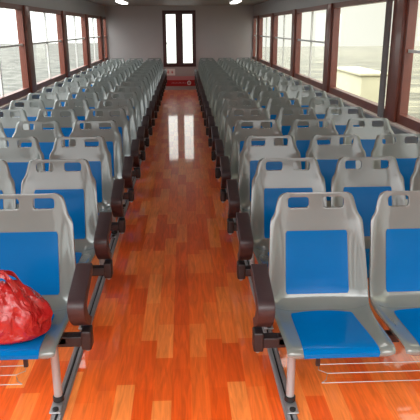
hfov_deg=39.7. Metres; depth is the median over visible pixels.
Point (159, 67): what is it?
seat
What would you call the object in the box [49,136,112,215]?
seat
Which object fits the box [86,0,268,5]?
ceiling
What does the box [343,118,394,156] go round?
seat
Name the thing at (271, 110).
seat
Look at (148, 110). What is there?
frame
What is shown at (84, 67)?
window
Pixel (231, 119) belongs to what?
seat
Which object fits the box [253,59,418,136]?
trim
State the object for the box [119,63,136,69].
seat
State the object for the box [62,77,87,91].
seat
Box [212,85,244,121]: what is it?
seat
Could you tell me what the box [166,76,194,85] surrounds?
banner
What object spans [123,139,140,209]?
frame
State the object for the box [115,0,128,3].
ceiling lamp
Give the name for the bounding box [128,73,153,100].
seat
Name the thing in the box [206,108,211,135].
frame
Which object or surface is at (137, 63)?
seat
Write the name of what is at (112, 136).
seat
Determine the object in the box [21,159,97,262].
seat
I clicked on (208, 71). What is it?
seat
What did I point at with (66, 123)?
seat
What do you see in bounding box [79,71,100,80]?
seat
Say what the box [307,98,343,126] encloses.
seat
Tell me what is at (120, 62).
seat
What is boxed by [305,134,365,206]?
seat
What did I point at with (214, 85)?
seat
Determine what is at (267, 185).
seat
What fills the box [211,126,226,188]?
frame
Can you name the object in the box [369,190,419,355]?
seat
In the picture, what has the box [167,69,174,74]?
notice
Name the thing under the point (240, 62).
seat
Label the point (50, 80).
window
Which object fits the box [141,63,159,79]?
seat
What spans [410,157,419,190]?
seat
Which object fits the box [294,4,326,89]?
window
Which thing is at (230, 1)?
ceiling lamp
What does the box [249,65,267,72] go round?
seat
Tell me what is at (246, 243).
frame
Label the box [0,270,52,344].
plastic bag
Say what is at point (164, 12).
window
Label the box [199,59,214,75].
seat
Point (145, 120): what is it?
frame
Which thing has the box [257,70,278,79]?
seat
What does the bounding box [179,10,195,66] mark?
window
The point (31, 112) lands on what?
seat
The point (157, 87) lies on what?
frame
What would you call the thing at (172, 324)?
floor
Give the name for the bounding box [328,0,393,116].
window
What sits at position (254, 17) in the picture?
window
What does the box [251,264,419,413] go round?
frame
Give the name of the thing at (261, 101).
seat
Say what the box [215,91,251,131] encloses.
seat
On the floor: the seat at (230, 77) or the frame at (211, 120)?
the frame at (211, 120)
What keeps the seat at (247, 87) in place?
on the frame at (206, 103)
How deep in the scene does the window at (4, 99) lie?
7.42 m
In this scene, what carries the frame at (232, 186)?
on the floor
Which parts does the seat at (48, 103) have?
backrest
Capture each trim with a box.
[0,61,108,109]
[15,5,104,92]
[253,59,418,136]
[256,0,418,121]
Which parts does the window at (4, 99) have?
rail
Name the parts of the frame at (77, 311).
leg, foot plate, armrest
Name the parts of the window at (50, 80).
rail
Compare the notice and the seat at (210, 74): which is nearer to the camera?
the seat at (210, 74)
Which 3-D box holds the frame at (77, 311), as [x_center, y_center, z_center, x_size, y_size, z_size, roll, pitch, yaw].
[-0.770,0.590,2.490,0.526,0.628,0.367,-1,17,-2]
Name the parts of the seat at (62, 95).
backrest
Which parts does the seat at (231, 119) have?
panel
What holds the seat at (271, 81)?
on the frame at (204, 97)
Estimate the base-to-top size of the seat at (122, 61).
0.520 m
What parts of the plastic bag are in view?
handle, handle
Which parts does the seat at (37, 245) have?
seat panel, panel, seat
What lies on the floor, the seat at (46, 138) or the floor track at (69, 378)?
the floor track at (69, 378)
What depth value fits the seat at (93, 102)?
6.96 m
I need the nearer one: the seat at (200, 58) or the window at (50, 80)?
the window at (50, 80)
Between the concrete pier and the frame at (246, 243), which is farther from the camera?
the concrete pier
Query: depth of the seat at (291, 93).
7.74 m
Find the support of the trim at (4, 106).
attached to the wall at (76, 6)
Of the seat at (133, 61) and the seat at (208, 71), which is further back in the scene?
the seat at (133, 61)
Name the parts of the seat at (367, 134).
backrest, panel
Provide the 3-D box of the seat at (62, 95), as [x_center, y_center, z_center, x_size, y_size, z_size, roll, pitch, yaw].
[-2.014,-1.289,7.459,0.465,0.520,0.604,-1,17,-2]
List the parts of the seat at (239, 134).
panel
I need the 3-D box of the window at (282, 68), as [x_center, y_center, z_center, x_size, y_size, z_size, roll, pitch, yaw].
[1.416,-3.236,11.200,0.070,1.110,2.280,-1,17,-2]
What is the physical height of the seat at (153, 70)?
0.520 m
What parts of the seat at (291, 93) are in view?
backrest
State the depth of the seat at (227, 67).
12.01 m
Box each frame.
[0,263,93,413]
[78,212,112,329]
[99,179,125,264]
[110,156,133,237]
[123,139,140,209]
[127,126,145,188]
[133,116,149,170]
[139,108,152,153]
[144,101,154,145]
[148,90,158,129]
[151,86,160,119]
[152,95,156,118]
[158,82,161,100]
[198,82,201,99]
[199,86,203,105]
[201,90,204,111]
[202,95,206,118]
[204,101,208,126]
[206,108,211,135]
[208,116,214,147]
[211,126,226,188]
[215,139,223,179]
[220,156,230,202]
[226,179,254,264]
[236,212,368,329]
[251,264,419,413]
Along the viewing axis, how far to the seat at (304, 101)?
7.03 m
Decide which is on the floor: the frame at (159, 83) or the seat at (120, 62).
the frame at (159, 83)
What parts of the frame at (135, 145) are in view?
armrest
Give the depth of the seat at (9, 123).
5.52 m
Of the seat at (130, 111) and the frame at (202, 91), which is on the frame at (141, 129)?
the seat at (130, 111)
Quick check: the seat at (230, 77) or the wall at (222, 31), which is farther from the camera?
the wall at (222, 31)
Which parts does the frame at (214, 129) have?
armrest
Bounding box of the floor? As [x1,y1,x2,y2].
[0,90,419,419]
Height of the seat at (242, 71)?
0.520 m
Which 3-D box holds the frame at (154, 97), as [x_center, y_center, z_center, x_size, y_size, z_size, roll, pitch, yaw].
[-1.542,-1.409,8.908,1.466,0.640,0.367,-1,17,-2]
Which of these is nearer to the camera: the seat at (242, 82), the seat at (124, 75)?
the seat at (242, 82)
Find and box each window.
[0,2,30,105]
[29,6,65,89]
[66,11,88,75]
[88,15,102,66]
[103,17,107,60]
[162,10,179,66]
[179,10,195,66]
[253,16,256,59]
[258,14,270,65]
[272,10,291,74]
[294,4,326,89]
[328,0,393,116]
[396,0,419,132]
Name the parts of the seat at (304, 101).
panel, backrest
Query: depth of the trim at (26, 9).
9.84 m
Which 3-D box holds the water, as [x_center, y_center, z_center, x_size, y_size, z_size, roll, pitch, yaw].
[34.702,-6.893,30.942,67.720,0.200,120.000,-1,17,-2]
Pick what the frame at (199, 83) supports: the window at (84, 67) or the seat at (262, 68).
the seat at (262, 68)
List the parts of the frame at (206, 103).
armrest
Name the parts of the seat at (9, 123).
panel, backrest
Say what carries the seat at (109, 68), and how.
on the frame
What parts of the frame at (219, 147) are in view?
armrest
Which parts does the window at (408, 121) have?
rail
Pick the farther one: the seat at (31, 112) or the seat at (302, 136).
the seat at (31, 112)
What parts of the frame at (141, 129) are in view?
armrest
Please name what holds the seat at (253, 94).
on the frame at (208, 110)
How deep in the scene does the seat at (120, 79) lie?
9.82 m
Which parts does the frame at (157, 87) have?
armrest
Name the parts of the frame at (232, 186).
armrest, leg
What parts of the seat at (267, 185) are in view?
seat, panel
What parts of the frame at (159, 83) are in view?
armrest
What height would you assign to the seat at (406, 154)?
0.520 m
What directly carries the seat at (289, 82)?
on the frame at (206, 103)
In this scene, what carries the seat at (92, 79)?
on the frame at (156, 92)
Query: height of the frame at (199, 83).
0.640 m
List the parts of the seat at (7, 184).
panel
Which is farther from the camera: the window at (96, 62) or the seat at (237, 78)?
the window at (96, 62)
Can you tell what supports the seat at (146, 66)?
on the frame
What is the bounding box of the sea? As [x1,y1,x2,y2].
[0,43,98,95]
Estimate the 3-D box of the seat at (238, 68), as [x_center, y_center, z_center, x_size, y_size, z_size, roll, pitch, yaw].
[0.570,-2.440,11.097,0.465,0.520,0.604,-1,17,-2]
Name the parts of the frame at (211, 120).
armrest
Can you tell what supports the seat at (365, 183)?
on the frame at (246, 243)
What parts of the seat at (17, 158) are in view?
panel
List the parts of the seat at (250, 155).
panel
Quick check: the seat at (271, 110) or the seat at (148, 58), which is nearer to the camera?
the seat at (271, 110)
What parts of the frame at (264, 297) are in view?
armrest, leg, foot plate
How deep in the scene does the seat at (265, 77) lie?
9.88 m
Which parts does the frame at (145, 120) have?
armrest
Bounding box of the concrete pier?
[336,66,387,102]
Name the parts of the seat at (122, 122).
panel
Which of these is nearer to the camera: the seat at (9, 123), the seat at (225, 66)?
the seat at (9, 123)
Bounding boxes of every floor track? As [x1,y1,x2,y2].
[50,127,151,419]
[215,151,297,419]
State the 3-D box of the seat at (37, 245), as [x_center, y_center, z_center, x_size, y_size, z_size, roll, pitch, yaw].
[-0.839,0.260,2.492,0.465,0.520,0.604,-1,17,-2]
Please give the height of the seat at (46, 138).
0.520 m
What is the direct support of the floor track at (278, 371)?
on the floor
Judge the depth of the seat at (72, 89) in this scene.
8.38 m
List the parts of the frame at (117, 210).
leg, armrest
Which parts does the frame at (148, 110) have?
armrest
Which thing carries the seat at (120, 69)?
on the frame at (159, 83)
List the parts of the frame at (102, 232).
armrest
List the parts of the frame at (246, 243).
armrest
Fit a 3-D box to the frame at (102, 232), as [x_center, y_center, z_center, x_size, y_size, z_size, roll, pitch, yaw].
[-1.038,0.376,3.197,0.996,0.640,0.367,-1,17,-2]
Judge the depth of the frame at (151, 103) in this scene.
8.20 m
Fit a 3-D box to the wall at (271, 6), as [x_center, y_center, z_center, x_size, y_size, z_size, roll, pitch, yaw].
[1.642,-1.588,6.818,0.080,2.200,19.000,-1,17,-2]
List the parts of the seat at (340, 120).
backrest, panel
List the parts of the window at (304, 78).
rail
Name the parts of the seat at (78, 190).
panel, seat panel, seat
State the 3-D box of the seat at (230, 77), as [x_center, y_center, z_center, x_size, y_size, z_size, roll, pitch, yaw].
[0.201,-1.761,8.932,0.465,0.520,0.604,-1,17,-2]
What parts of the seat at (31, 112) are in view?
backrest, panel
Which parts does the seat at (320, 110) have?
panel, backrest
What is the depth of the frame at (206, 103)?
8.15 m
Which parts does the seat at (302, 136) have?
backrest, panel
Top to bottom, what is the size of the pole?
1.135 m
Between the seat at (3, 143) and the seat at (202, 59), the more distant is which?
the seat at (202, 59)
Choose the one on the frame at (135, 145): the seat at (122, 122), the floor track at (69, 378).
the seat at (122, 122)
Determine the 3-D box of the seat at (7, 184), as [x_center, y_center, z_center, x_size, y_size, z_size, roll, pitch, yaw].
[-1.342,0.044,3.188,0.465,0.520,0.604,-1,17,-2]
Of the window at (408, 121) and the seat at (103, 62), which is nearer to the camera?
the window at (408, 121)
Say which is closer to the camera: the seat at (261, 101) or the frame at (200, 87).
the seat at (261, 101)
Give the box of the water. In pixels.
[262,46,419,118]
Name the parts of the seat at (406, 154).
panel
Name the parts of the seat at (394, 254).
seat, panel, seat panel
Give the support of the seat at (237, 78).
on the frame at (202, 91)
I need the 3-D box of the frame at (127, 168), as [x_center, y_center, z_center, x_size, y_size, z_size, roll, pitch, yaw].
[-1.340,-0.067,4.617,1.466,0.640,0.367,-1,17,-2]
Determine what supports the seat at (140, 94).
on the frame at (148, 110)
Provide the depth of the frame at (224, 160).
4.58 m
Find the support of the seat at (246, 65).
on the frame
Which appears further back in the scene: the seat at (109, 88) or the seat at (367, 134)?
the seat at (109, 88)
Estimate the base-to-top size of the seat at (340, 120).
0.520 m
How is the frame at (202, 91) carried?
on the floor
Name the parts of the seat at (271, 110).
panel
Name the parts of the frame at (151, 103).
armrest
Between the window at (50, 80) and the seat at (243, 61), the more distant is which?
the seat at (243, 61)
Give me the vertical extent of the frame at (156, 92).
0.640 m
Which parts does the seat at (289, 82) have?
backrest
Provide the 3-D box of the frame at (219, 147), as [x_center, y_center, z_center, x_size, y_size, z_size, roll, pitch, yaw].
[0.782,-0.313,5.370,1.466,0.640,0.367,-1,17,-2]
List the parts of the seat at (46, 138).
panel, backrest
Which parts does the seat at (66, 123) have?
backrest, panel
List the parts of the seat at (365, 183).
seat panel, panel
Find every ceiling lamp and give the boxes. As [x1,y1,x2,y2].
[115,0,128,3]
[229,0,240,3]
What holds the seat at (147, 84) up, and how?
on the frame at (154, 97)
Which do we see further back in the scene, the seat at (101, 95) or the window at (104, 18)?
the window at (104, 18)
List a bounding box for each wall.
[0,0,105,116]
[105,5,255,89]
[254,0,416,142]
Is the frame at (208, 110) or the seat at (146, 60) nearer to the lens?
the frame at (208, 110)
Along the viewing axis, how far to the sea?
37.85 m
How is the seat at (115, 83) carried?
on the frame at (154, 97)
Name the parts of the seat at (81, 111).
backrest, panel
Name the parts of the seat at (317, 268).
panel, backrest, seat, seat panel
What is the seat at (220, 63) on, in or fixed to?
on the frame
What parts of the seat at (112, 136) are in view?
panel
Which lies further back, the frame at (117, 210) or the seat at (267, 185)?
the frame at (117, 210)
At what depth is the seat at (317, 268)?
2.69 m
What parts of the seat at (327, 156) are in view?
panel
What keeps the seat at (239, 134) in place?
on the frame at (224, 160)
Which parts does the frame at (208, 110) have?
armrest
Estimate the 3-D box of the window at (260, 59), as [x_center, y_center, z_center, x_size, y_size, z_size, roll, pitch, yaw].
[1.305,-3.972,13.555,0.070,1.110,2.140,-1,17,-2]
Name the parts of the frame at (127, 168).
armrest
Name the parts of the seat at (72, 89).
backrest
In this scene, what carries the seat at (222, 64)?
on the frame
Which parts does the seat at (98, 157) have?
panel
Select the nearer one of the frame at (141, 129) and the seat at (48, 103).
the frame at (141, 129)
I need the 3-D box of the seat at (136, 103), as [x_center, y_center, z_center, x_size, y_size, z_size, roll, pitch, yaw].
[-1.041,-1.082,6.783,0.465,0.520,0.604,-1,17,-2]
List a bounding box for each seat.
[0,109,29,145]
[0,122,7,146]
[0,137,44,208]
[0,160,16,208]
[0,193,75,359]
[8,100,47,129]
[12,121,64,170]
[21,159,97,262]
[27,93,61,116]
[35,109,78,146]
[39,87,72,106]
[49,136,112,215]
[51,100,89,128]
[52,82,79,98]
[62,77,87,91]
[64,92,98,115]
[69,120,123,182]
[71,74,94,85]
[75,86,106,104]
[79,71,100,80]
[84,108,130,161]
[85,81,113,95]
[86,68,105,76]
[92,66,110,73]
[93,77,119,88]
[95,99,136,143]
[97,64,114,70]
[99,74,123,83]
[102,62,118,67]
[104,92,141,130]
[105,71,127,80]
[106,60,121,64]
[110,58,124,64]
[110,68,130,76]
[111,86,145,118]
[115,65,133,73]
[118,81,148,112]
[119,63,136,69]
[122,61,138,67]
[123,77,150,103]
[125,60,140,65]
[128,58,143,63]
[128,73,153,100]
[132,70,155,92]
[135,68,156,88]
[138,65,158,85]
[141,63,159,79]
[144,61,160,78]
[146,60,161,75]
[147,58,162,73]
[198,58,213,72]
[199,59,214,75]
[204,70,226,94]
[206,73,229,100]
[208,76,233,107]
[210,81,238,111]
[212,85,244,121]
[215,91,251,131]
[219,59,234,64]
[219,99,259,146]
[221,61,237,67]
[223,63,240,69]
[224,108,269,162]
[226,65,244,72]
[228,67,248,75]
[230,119,283,184]
[231,70,253,79]
[234,73,258,83]
[238,76,264,87]
[238,135,301,217]
[239,59,253,64]
[241,61,257,66]
[243,80,272,92]
[245,63,262,69]
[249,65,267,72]
[249,85,280,99]
[250,157,326,266]
[252,67,272,74]
[256,91,290,113]
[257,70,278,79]
[263,73,286,84]
[265,98,303,127]
[268,191,395,358]
[269,76,294,90]
[275,107,318,144]
[277,80,304,96]
[286,85,315,104]
[287,119,338,169]
[294,91,329,114]
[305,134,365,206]
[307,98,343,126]
[322,107,365,143]
[330,156,405,277]
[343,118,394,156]
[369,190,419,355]
[371,133,419,204]
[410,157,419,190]
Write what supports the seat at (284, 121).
on the frame at (219, 147)
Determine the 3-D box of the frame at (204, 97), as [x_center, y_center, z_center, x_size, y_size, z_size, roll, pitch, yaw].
[0.614,-1.431,8.945,1.466,0.640,0.367,-1,17,-2]
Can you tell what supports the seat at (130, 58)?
on the frame
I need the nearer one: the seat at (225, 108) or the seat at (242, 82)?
the seat at (225, 108)
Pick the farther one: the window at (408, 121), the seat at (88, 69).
the seat at (88, 69)
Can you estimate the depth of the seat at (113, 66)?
12.66 m
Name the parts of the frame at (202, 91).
armrest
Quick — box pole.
[377,0,392,117]
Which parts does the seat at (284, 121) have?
panel, backrest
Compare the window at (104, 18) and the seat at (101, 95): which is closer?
the seat at (101, 95)
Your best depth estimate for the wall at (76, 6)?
10.05 m
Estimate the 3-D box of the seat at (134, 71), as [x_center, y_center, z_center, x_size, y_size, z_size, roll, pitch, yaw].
[-1.209,-2.200,10.358,0.465,0.520,0.604,-1,17,-2]
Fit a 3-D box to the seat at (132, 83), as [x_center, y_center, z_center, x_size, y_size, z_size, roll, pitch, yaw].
[-1.108,-1.530,8.213,0.465,0.520,0.604,-1,17,-2]
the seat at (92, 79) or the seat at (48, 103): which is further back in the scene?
the seat at (92, 79)
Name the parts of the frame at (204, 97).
armrest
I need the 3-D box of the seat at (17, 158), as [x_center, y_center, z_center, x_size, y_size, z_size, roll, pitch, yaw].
[-1.376,-0.179,3.903,0.465,0.520,0.604,-1,17,-2]
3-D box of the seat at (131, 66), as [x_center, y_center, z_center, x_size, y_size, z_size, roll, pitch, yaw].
[-1.746,-2.639,11.769,0.465,0.520,0.604,-1,17,-2]
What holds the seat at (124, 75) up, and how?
on the frame at (157, 87)
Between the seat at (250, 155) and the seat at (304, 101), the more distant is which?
the seat at (304, 101)
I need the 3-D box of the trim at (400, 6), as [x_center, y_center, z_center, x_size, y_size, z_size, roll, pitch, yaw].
[1.644,-1.736,6.404,0.125,1.110,17.660,-1,17,-2]
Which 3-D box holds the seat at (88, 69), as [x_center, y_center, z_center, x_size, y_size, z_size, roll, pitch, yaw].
[-2.182,-2.407,11.034,0.465,0.520,0.604,-1,17,-2]
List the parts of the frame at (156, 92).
armrest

